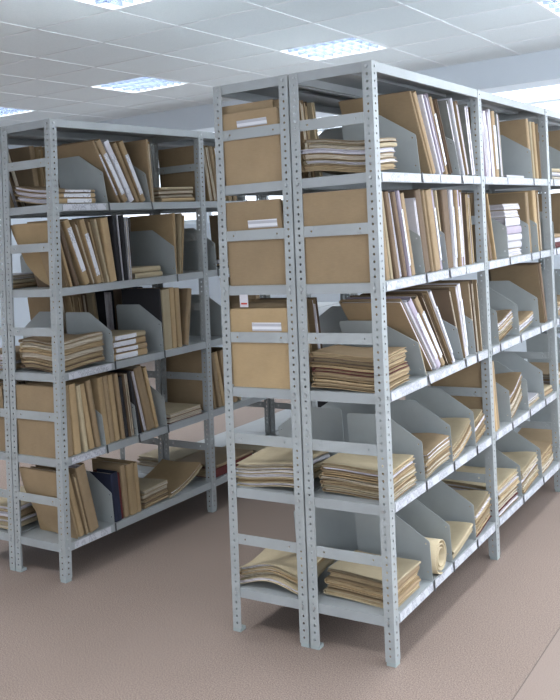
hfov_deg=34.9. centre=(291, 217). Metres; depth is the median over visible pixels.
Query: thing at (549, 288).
divider
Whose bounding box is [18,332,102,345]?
document folder
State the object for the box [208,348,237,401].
document folder
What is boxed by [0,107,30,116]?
ceiling light
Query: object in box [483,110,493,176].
document folder
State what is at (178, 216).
document folder
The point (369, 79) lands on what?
shelving rack
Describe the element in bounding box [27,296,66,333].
document folder
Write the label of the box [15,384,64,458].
document folder
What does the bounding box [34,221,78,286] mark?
document folder
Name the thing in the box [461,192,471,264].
document folder
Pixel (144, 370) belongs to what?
document folder
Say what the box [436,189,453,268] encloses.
document folder
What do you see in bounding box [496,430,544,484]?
divider
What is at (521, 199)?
document folder
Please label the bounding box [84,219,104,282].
document folder
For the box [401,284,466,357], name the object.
document folder
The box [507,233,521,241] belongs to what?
document folder
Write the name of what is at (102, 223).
document folder
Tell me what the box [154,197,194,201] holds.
document folder
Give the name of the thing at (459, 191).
document folder
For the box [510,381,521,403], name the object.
document folder
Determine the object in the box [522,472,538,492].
document folder
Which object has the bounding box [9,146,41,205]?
document folder
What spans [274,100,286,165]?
document folder
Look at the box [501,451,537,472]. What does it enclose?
document folder
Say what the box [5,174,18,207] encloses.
document folder
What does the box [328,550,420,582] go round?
document folder
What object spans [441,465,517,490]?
document folder
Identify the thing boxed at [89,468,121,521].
document folder
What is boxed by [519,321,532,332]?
document folder
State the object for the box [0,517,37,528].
document folder
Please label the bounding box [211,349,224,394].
document folder
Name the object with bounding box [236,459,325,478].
document folder
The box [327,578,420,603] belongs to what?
document folder
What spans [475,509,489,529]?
document folder
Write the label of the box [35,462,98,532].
document folder
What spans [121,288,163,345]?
document folder
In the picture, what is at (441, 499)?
divider
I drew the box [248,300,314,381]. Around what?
document folder
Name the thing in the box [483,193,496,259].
document folder
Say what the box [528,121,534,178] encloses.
document folder
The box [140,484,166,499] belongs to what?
document folder
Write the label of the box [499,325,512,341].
document folder
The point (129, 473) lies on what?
document folder
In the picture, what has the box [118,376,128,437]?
document folder
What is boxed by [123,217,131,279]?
document folder
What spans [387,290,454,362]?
document folder
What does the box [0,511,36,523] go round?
document folder
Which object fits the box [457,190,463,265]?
document folder
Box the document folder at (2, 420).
[0,384,8,450]
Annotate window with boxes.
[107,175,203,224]
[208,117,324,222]
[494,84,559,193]
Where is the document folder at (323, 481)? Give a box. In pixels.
[320,474,415,492]
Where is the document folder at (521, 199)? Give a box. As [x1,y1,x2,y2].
[488,192,531,252]
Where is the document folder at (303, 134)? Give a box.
[299,100,311,177]
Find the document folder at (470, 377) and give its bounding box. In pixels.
[431,361,488,434]
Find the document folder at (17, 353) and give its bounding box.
[0,346,23,360]
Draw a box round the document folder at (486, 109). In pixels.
[486,109,494,176]
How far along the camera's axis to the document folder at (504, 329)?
4.04 m
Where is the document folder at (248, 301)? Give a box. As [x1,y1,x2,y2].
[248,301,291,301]
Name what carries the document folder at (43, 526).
on the shelving rack at (50, 129)
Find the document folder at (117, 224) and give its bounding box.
[115,215,123,280]
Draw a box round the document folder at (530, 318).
[515,314,533,328]
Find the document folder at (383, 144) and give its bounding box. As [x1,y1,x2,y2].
[304,142,396,149]
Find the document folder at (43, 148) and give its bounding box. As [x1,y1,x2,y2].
[42,146,55,186]
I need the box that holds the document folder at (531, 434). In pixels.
[518,428,556,447]
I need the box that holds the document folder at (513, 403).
[510,385,521,410]
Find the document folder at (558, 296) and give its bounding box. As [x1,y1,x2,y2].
[557,295,559,305]
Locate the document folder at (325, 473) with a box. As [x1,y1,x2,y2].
[322,465,414,483]
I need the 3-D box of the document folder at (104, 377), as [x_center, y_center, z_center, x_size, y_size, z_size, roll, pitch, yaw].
[-0.953,0.890,4.171,0.275,0.311,0.057,-4,-1,34]
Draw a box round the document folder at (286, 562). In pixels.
[239,547,324,579]
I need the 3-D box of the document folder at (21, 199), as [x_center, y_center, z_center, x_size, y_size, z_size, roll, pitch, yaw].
[-1.076,-0.084,4.054,0.284,0.057,0.224,-4,-1,32]
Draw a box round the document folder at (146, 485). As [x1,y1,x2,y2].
[138,477,167,494]
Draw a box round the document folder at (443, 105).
[437,100,460,173]
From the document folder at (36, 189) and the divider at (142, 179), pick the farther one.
the divider at (142, 179)
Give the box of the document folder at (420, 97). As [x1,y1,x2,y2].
[417,94,440,173]
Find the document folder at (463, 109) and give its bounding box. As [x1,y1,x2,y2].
[458,104,474,175]
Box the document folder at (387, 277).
[379,200,389,280]
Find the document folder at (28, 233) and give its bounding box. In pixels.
[10,221,72,286]
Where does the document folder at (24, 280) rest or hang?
on the document folder at (29, 284)
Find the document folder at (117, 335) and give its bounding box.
[109,330,145,341]
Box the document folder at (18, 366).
[0,363,22,369]
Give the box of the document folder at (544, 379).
[543,376,559,381]
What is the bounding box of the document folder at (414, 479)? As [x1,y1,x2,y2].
[321,477,416,496]
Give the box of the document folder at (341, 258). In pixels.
[298,188,375,283]
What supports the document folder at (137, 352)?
on the shelving rack at (50, 129)
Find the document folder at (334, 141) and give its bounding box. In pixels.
[303,137,395,144]
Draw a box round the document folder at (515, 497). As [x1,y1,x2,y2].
[499,495,518,516]
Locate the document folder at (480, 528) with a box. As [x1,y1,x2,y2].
[471,511,490,537]
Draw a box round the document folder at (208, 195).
[201,145,212,200]
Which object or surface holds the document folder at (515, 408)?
on the shelving rack at (369, 79)
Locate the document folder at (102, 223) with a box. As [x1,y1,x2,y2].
[84,217,116,281]
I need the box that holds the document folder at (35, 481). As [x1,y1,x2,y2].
[19,467,78,538]
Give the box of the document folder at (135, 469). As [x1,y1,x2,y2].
[91,457,141,511]
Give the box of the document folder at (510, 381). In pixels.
[495,372,521,399]
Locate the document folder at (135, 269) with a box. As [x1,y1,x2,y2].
[131,265,160,273]
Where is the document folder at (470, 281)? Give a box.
[434,280,478,351]
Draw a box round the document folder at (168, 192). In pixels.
[154,190,192,194]
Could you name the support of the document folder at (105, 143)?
on the shelving rack at (50, 129)
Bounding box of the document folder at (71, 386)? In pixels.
[38,381,80,454]
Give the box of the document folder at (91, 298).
[86,293,98,319]
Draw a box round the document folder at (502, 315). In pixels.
[493,309,512,327]
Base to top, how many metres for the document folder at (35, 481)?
0.305 m
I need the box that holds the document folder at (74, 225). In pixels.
[69,221,95,283]
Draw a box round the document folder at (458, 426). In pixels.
[440,417,470,449]
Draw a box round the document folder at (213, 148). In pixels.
[212,146,225,199]
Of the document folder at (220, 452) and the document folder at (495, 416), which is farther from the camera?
the document folder at (220, 452)
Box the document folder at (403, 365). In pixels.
[312,362,408,376]
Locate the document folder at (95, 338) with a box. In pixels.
[20,335,102,350]
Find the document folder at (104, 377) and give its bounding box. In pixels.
[90,375,114,442]
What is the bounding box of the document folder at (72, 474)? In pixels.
[69,472,88,534]
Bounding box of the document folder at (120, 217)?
[118,215,128,279]
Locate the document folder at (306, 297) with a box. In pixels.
[257,297,322,348]
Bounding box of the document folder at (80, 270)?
[27,219,89,284]
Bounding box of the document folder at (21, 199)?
[15,195,95,203]
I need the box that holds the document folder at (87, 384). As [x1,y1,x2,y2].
[65,379,100,446]
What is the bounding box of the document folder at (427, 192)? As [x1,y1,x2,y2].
[420,189,440,270]
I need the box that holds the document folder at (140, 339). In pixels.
[113,336,145,347]
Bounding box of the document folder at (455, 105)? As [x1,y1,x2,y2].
[452,101,468,175]
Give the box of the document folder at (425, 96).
[419,93,444,173]
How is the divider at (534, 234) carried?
attached to the shelving rack at (369, 79)
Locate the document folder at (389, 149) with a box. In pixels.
[301,147,395,154]
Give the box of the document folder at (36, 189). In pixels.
[14,186,94,192]
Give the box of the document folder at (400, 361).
[309,357,406,372]
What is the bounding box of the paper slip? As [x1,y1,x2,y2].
[239,295,247,306]
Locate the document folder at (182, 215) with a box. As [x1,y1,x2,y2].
[182,215,184,272]
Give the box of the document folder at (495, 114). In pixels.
[494,113,502,176]
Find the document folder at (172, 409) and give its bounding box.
[165,402,200,417]
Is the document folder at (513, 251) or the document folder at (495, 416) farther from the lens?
the document folder at (513, 251)
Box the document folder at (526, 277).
[489,264,544,322]
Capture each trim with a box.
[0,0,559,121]
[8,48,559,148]
[512,627,559,699]
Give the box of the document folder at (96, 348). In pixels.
[20,345,102,361]
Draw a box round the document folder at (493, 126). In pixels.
[490,111,498,176]
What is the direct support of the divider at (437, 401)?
on the shelving rack at (369, 79)
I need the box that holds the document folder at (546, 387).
[541,385,551,393]
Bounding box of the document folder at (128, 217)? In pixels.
[128,217,131,260]
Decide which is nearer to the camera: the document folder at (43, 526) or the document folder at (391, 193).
the document folder at (391, 193)
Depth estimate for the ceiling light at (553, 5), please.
5.51 m
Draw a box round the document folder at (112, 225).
[76,215,122,280]
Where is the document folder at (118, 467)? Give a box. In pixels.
[93,461,129,517]
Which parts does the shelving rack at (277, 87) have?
shelf, shelf, shelf, shelf, shelf, shelf, shelf, shelf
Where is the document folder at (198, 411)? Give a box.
[164,408,201,423]
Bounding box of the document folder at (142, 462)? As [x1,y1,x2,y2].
[137,459,157,466]
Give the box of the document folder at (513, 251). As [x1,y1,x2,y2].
[504,247,520,256]
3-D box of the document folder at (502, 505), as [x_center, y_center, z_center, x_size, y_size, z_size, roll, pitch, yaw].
[0.843,1.256,4.008,0.278,0.034,0.274,-4,-1,32]
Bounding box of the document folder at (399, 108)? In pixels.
[338,91,431,173]
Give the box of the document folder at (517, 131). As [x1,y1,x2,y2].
[499,119,532,173]
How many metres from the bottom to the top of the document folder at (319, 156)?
0.045 m
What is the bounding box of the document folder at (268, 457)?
[236,446,327,468]
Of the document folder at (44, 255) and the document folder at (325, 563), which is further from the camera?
the document folder at (44, 255)
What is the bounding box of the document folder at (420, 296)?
[361,293,448,364]
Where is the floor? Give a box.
[0,360,559,699]
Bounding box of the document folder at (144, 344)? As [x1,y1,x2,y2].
[113,342,146,353]
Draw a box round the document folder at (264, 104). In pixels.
[222,99,273,185]
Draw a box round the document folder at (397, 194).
[388,190,411,275]
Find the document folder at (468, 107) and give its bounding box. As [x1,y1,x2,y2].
[468,107,477,175]
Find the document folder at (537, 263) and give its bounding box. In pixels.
[488,262,547,321]
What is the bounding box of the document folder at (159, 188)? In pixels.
[153,187,192,190]
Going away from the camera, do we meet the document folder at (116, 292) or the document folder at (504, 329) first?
the document folder at (504, 329)
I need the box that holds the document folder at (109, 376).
[94,373,119,440]
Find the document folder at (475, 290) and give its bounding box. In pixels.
[438,280,482,350]
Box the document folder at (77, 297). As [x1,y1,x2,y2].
[73,294,82,311]
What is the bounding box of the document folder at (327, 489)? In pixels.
[322,482,415,500]
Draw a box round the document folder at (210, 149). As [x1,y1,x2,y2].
[208,146,216,200]
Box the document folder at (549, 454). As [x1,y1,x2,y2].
[541,448,553,466]
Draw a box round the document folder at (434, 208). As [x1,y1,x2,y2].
[431,190,442,269]
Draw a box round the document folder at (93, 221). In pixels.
[90,219,108,282]
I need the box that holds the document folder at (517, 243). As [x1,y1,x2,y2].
[508,240,521,248]
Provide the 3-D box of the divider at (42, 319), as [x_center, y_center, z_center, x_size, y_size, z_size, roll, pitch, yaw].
[-1.232,0.600,4.410,0.305,0.268,0.012,-4,-1,34]
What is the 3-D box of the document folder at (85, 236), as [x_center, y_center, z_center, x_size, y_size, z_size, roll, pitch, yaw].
[-1.023,0.161,4.112,0.283,0.300,0.116,-4,-1,34]
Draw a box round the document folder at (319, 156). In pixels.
[303,152,394,160]
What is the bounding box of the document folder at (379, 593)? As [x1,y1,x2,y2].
[324,571,419,597]
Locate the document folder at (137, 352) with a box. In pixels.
[111,347,146,360]
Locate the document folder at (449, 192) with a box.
[447,190,457,266]
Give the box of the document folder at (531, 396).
[525,392,538,403]
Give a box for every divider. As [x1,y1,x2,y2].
[20,254,31,272]
[23,312,60,337]
[58,156,110,210]
[66,312,116,369]
[86,471,116,531]
[95,409,108,453]
[116,304,165,357]
[129,230,178,281]
[130,402,140,442]
[133,166,153,208]
[150,386,169,432]
[183,228,218,275]
[189,294,221,335]
[236,196,246,200]
[278,407,343,458]
[294,507,357,550]
[318,127,342,176]
[319,306,347,347]
[322,402,374,441]
[339,321,430,384]
[342,115,423,182]
[347,413,427,491]
[355,513,435,590]
[379,400,455,471]
[395,499,454,571]
[405,388,478,454]
[409,229,428,283]
[416,481,478,548]
[439,230,451,277]
[442,320,466,367]
[445,137,463,183]
[463,449,524,503]
[464,315,478,362]
[477,286,521,342]
[481,281,541,333]
[482,304,501,351]
[491,210,532,260]
[491,218,510,264]
[492,352,546,406]
[494,361,530,416]
[496,382,513,429]
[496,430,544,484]
[500,135,534,185]
[526,334,559,362]
[530,220,540,258]
[530,399,559,428]
[539,143,559,168]
[539,149,554,185]
[540,219,557,254]
[542,270,559,294]
[544,288,559,320]
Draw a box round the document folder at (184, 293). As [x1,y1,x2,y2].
[179,288,191,344]
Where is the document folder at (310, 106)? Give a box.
[307,102,322,176]
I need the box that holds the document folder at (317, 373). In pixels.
[312,366,410,381]
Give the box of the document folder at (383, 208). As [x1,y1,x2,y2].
[382,192,392,279]
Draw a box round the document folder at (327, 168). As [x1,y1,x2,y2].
[301,163,396,174]
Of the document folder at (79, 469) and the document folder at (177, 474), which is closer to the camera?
the document folder at (79, 469)
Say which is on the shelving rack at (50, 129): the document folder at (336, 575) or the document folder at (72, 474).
the document folder at (72, 474)
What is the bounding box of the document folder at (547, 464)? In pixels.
[542,454,553,473]
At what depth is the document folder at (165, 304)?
4.44 m
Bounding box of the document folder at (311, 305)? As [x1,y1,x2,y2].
[253,298,320,375]
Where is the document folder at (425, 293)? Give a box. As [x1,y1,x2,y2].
[362,291,452,363]
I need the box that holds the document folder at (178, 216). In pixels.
[175,213,181,273]
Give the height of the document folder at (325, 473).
0.022 m
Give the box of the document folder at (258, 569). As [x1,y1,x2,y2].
[240,558,325,583]
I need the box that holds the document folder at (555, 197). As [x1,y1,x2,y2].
[538,193,559,232]
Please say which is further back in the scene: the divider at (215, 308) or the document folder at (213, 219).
the document folder at (213, 219)
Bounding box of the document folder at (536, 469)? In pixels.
[518,465,538,489]
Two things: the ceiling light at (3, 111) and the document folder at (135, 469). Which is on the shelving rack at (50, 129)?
the document folder at (135, 469)
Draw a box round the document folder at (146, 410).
[120,365,154,430]
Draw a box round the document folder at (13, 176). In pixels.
[8,148,25,206]
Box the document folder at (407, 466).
[321,459,414,479]
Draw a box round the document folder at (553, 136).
[538,130,559,150]
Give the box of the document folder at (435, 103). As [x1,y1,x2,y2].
[432,99,452,174]
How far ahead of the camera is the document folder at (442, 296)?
3.52 m
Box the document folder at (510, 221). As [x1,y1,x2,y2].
[492,217,519,225]
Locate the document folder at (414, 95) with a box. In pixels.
[411,91,435,173]
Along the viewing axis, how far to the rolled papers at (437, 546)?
3.25 m
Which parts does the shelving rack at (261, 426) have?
shelf, shelf, shelf, shelf, shelf, shelf, shelf, shelf, shelf, shelf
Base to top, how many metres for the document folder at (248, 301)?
0.301 m
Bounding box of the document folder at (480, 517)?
[475,501,490,524]
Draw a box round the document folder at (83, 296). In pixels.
[80,293,88,311]
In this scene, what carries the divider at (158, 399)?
attached to the shelving rack at (50, 129)
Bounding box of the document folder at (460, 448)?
[452,426,471,460]
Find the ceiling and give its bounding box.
[0,0,559,126]
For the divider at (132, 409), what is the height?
0.267 m
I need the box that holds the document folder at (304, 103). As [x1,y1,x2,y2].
[303,102,314,177]
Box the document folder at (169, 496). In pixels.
[167,465,201,497]
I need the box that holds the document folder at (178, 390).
[166,351,210,410]
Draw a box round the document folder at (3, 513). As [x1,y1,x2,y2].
[0,506,34,518]
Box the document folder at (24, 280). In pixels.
[2,277,35,283]
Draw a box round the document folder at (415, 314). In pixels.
[347,297,440,368]
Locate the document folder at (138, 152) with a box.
[124,139,152,201]
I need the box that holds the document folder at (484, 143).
[480,110,488,175]
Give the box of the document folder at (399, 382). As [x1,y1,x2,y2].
[312,376,409,392]
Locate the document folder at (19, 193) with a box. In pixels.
[13,190,94,198]
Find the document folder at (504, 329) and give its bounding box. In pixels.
[495,320,512,337]
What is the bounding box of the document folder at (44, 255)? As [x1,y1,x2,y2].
[37,242,68,287]
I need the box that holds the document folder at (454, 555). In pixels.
[448,528,472,559]
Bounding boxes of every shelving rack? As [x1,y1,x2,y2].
[0,127,342,570]
[1,118,349,582]
[213,74,546,647]
[289,60,559,667]
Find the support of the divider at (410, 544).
on the shelving rack at (369, 79)
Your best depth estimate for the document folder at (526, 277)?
4.55 m
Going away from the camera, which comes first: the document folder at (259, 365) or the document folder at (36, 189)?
the document folder at (259, 365)
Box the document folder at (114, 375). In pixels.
[102,372,124,438]
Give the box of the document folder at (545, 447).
[528,440,551,459]
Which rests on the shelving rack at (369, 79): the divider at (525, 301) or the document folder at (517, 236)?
the divider at (525, 301)
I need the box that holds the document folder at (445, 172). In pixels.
[428,96,447,174]
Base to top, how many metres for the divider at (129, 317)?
0.268 m
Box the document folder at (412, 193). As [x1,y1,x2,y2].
[399,189,429,272]
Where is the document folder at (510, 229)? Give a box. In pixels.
[503,225,521,233]
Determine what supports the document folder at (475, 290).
on the shelving rack at (369, 79)
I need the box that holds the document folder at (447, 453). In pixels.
[420,450,450,473]
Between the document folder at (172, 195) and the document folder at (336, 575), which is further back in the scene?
the document folder at (172, 195)
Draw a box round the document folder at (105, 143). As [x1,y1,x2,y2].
[101,140,133,202]
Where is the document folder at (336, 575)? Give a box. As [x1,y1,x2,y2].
[326,565,419,590]
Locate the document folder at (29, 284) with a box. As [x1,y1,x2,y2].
[2,282,36,288]
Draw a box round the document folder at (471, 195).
[467,192,480,261]
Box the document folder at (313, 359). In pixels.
[310,353,405,367]
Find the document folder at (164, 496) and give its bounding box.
[141,493,167,508]
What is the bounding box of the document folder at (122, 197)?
[62,139,127,202]
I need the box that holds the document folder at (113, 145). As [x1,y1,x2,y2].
[110,142,138,202]
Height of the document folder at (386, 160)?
0.041 m
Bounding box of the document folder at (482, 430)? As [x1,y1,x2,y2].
[471,424,485,442]
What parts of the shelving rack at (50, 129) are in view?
shelf, shelf, shelf, shelf, shelf, shelf, shelf, shelf, shelf, shelf, shelf, shelf, shelf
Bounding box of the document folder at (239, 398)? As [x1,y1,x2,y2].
[211,347,241,400]
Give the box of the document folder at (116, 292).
[113,288,121,329]
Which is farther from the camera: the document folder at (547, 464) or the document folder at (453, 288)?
the document folder at (547, 464)
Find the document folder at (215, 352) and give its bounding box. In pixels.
[196,350,224,405]
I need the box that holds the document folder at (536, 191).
[535,190,541,250]
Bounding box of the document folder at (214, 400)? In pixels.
[209,362,216,408]
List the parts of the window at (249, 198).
pane, pane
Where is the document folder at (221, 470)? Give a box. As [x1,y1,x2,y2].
[196,453,251,477]
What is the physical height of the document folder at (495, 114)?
0.296 m
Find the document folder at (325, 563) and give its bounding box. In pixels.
[240,558,334,587]
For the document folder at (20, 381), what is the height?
0.302 m
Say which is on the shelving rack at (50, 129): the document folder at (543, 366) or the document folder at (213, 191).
the document folder at (213, 191)
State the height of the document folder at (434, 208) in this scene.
0.309 m
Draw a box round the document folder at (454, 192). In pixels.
[452,190,461,266]
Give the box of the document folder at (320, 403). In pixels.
[317,401,327,406]
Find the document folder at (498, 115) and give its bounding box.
[498,115,502,172]
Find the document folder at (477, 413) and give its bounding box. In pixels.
[469,409,482,425]
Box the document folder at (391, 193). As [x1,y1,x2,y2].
[388,191,406,276]
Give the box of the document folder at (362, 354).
[309,345,407,362]
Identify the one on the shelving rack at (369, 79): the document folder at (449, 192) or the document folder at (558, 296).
the document folder at (449, 192)
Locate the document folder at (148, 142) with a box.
[148,142,153,201]
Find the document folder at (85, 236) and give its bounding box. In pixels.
[69,219,101,283]
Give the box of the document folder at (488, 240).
[484,216,491,260]
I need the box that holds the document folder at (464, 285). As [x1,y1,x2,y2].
[424,281,475,347]
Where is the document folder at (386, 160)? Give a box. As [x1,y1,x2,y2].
[304,158,397,165]
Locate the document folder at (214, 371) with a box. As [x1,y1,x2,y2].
[211,352,221,407]
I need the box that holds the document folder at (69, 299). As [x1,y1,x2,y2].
[64,295,75,311]
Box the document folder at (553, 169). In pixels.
[552,168,559,172]
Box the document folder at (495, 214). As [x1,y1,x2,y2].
[490,210,518,217]
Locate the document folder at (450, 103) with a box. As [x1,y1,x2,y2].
[437,98,464,174]
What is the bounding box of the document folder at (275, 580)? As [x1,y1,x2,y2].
[240,562,333,593]
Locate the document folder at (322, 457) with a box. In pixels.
[236,454,329,472]
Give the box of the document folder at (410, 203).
[404,198,420,266]
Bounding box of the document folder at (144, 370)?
[141,366,158,427]
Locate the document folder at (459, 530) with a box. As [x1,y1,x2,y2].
[445,521,472,554]
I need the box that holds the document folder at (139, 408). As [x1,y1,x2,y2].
[117,369,145,431]
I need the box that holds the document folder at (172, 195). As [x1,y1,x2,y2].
[154,194,192,198]
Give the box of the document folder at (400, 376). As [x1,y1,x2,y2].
[313,371,408,387]
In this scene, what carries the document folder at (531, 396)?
on the document folder at (537, 398)
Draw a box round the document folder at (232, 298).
[220,277,259,308]
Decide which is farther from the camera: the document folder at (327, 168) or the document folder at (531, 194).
the document folder at (531, 194)
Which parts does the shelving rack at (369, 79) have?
shelf, shelf, shelf, shelf, shelf, shelf, shelf, shelf, shelf, shelf, shelf, shelf, shelf, shelf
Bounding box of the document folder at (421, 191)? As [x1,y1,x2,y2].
[420,190,433,271]
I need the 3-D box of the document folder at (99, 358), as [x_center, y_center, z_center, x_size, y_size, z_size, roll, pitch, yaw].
[-1.035,0.663,4.043,0.271,0.036,0.261,-4,-1,34]
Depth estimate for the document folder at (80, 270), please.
3.97 m
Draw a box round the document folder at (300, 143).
[300,143,304,178]
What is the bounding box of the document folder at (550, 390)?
[544,388,552,395]
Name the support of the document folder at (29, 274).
on the document folder at (24, 280)
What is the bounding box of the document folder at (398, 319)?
[339,299,432,370]
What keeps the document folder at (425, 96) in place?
on the shelving rack at (369, 79)
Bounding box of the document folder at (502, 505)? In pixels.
[490,488,517,511]
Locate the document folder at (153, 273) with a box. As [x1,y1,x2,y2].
[132,271,162,278]
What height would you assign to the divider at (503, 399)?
0.268 m
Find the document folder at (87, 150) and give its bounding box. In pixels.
[53,140,119,202]
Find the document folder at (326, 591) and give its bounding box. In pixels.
[323,583,419,607]
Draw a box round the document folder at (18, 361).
[0,359,21,364]
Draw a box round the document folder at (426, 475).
[425,456,449,478]
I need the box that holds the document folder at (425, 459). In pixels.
[424,441,449,460]
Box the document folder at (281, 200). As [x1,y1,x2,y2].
[230,200,290,284]
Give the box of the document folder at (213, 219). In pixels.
[209,215,222,259]
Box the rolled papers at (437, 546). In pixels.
[424,537,446,573]
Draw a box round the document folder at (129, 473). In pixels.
[96,459,136,514]
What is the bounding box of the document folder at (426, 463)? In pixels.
[424,443,450,465]
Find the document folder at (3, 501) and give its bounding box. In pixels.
[0,486,31,510]
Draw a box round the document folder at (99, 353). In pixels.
[21,351,102,366]
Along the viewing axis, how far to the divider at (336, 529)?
3.54 m
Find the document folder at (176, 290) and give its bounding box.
[173,288,181,346]
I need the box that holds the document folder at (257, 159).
[217,107,286,185]
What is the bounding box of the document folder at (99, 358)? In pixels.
[21,356,104,372]
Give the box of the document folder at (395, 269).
[382,191,399,278]
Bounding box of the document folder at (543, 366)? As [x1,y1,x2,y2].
[529,362,559,377]
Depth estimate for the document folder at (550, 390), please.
4.56 m
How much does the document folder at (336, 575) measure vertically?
0.036 m
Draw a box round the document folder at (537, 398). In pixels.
[529,397,539,406]
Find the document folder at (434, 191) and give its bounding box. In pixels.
[433,190,443,261]
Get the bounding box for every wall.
[0,216,88,347]
[89,116,559,351]
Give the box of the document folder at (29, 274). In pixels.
[2,272,34,279]
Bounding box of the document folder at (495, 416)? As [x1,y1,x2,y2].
[490,362,497,430]
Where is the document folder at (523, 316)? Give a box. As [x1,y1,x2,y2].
[518,311,532,324]
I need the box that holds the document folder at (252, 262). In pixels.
[221,199,290,285]
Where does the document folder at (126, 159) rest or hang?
on the shelving rack at (50, 129)
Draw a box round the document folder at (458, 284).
[420,283,468,355]
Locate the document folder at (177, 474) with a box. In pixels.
[144,459,200,494]
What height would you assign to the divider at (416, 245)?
0.265 m
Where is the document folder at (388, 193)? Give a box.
[388,193,401,277]
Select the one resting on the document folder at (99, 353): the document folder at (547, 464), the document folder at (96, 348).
the document folder at (96, 348)
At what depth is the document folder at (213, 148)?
4.83 m
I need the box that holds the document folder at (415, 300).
[350,294,444,366]
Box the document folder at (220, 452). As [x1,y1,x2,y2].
[177,447,252,467]
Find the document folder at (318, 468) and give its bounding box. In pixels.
[237,466,321,481]
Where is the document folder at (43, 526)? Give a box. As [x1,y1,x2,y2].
[30,466,83,536]
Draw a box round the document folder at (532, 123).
[531,122,538,178]
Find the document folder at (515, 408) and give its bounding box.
[507,392,522,418]
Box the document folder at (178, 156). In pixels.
[158,145,202,201]
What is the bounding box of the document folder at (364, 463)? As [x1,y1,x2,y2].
[320,453,414,474]
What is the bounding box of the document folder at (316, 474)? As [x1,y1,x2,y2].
[237,470,323,487]
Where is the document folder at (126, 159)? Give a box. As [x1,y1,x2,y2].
[109,140,144,201]
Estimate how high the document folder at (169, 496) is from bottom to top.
0.095 m
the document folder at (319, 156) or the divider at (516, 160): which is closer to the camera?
the document folder at (319, 156)
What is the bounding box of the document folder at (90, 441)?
[67,382,94,449]
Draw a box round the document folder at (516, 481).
[453,477,518,500]
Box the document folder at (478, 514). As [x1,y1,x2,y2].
[474,495,490,519]
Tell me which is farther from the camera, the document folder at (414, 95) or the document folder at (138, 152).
the document folder at (138, 152)
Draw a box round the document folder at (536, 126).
[535,123,541,178]
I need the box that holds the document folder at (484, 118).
[483,111,490,176]
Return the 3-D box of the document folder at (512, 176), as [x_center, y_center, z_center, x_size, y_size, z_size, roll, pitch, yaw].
[0.960,-0.188,4.336,0.272,0.014,0.269,-4,-1,32]
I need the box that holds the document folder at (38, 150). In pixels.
[34,146,45,204]
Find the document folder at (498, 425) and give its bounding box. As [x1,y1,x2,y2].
[492,360,499,428]
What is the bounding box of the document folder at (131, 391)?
[107,370,141,433]
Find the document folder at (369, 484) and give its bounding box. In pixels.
[319,468,415,488]
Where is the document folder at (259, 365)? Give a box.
[230,308,294,388]
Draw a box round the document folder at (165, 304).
[121,289,171,349]
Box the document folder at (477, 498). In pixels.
[455,490,489,514]
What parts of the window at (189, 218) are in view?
pane, pane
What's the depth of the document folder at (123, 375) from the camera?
4.20 m
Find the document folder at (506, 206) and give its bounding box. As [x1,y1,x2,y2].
[489,203,519,210]
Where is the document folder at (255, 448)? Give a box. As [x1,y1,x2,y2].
[223,443,267,452]
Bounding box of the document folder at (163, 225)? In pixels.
[130,213,176,273]
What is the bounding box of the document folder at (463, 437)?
[452,424,470,453]
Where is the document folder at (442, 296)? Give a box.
[397,288,458,352]
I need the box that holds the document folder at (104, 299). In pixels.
[91,290,115,329]
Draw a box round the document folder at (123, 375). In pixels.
[109,372,133,436]
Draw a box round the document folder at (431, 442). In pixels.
[411,433,449,457]
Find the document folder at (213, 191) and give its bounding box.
[204,145,216,200]
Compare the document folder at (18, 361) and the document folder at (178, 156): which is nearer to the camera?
the document folder at (18, 361)
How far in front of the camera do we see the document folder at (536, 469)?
4.21 m
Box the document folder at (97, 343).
[19,341,104,355]
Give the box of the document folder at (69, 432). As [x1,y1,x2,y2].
[24,382,72,456]
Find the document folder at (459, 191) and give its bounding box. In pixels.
[458,190,465,264]
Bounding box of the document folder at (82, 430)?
[75,384,87,451]
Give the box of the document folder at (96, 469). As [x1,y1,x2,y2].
[93,469,123,518]
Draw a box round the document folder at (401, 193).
[400,192,414,275]
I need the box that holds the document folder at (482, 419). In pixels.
[475,414,485,433]
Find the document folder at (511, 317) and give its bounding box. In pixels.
[498,314,513,331]
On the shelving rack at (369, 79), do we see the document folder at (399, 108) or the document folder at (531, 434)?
the document folder at (399, 108)
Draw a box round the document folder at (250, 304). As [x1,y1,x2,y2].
[233,302,291,307]
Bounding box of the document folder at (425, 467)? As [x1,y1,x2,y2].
[424,449,448,468]
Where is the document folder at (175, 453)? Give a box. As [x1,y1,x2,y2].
[139,446,202,461]
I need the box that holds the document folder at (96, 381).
[77,376,109,444]
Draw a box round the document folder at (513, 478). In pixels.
[447,474,518,494]
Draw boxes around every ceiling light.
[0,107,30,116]
[78,0,148,8]
[93,77,185,92]
[282,37,384,59]
[538,0,559,15]
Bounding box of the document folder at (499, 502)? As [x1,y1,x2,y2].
[491,485,517,504]
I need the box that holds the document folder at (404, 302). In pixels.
[402,300,436,369]
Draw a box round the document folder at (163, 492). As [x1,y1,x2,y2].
[141,488,168,504]
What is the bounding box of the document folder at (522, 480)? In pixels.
[521,463,537,483]
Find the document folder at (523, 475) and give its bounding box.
[521,456,537,478]
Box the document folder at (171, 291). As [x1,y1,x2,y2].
[136,287,176,347]
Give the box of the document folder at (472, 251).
[468,195,473,263]
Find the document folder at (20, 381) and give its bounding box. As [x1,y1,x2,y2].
[0,379,24,383]
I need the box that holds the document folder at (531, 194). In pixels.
[488,190,539,250]
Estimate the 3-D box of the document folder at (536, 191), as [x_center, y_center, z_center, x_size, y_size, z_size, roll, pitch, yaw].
[1.155,0.023,4.641,0.285,0.311,0.045,-4,-1,32]
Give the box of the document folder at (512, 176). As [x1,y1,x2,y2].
[503,175,523,177]
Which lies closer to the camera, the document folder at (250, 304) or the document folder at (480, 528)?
the document folder at (250, 304)

